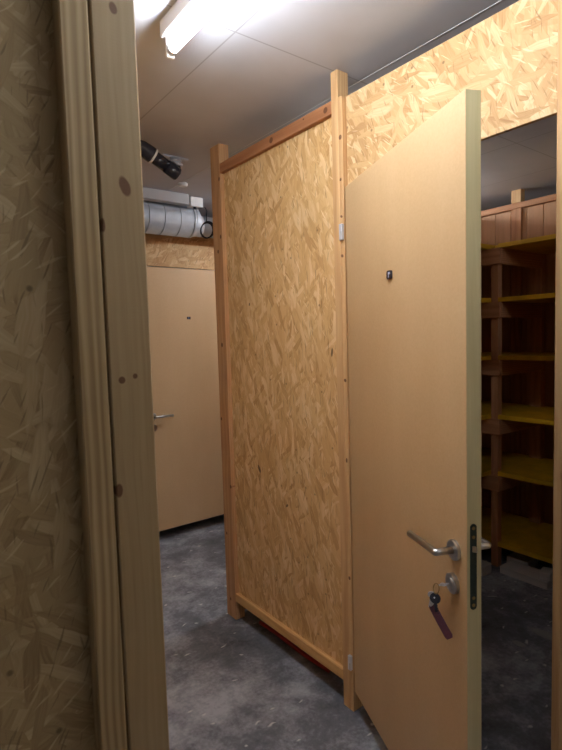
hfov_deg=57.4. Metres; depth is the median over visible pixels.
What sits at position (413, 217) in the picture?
door
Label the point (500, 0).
trim
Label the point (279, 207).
wall
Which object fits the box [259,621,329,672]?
cable
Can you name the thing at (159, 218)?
ventilation duct
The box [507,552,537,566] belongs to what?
wood strip
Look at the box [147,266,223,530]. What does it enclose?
door
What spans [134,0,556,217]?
ceiling
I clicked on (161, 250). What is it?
wall
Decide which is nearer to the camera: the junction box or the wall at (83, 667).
the wall at (83, 667)
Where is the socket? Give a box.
[141,140,156,161]
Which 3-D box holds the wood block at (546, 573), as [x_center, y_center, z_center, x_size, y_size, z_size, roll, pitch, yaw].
[1.568,1.172,3.028,0.060,0.040,0.095,2,5,38]
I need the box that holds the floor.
[159,514,552,749]
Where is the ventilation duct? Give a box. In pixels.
[143,200,212,237]
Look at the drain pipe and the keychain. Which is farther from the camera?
the drain pipe
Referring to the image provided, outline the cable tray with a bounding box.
[143,187,188,205]
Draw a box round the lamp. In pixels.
[160,0,226,59]
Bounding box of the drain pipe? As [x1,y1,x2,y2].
[141,140,188,179]
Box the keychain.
[428,583,452,639]
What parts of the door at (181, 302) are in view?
lever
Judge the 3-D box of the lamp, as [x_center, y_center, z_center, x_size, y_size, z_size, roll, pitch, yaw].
[0.049,-1.007,1.088,0.076,0.112,1.290,-5,5,-37]
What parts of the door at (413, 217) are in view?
number plate, lever, lock plate, lever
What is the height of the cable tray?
0.068 m
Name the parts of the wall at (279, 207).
post, rail, rail, post, post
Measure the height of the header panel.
0.325 m
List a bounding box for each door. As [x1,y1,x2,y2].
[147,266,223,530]
[339,89,490,749]
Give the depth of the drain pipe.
2.52 m
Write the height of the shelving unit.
2.033 m
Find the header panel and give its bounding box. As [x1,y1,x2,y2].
[346,0,557,183]
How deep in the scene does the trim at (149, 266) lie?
5.33 m
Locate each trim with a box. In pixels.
[149,266,214,270]
[168,0,501,190]
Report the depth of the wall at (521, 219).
3.65 m
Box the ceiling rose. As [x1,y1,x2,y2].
[178,182,187,187]
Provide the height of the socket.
0.096 m
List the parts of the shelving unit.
post, post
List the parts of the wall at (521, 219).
post, rail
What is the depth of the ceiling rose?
3.19 m
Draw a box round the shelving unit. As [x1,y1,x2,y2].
[481,234,555,566]
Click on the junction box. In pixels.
(194, 202)
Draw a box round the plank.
[500,560,552,589]
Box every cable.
[195,207,212,238]
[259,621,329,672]
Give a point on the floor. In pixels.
(232, 684)
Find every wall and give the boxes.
[0,0,169,749]
[145,233,214,269]
[210,0,561,749]
[481,189,555,524]
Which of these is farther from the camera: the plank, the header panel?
the plank
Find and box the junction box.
[187,196,202,208]
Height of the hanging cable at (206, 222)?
0.237 m

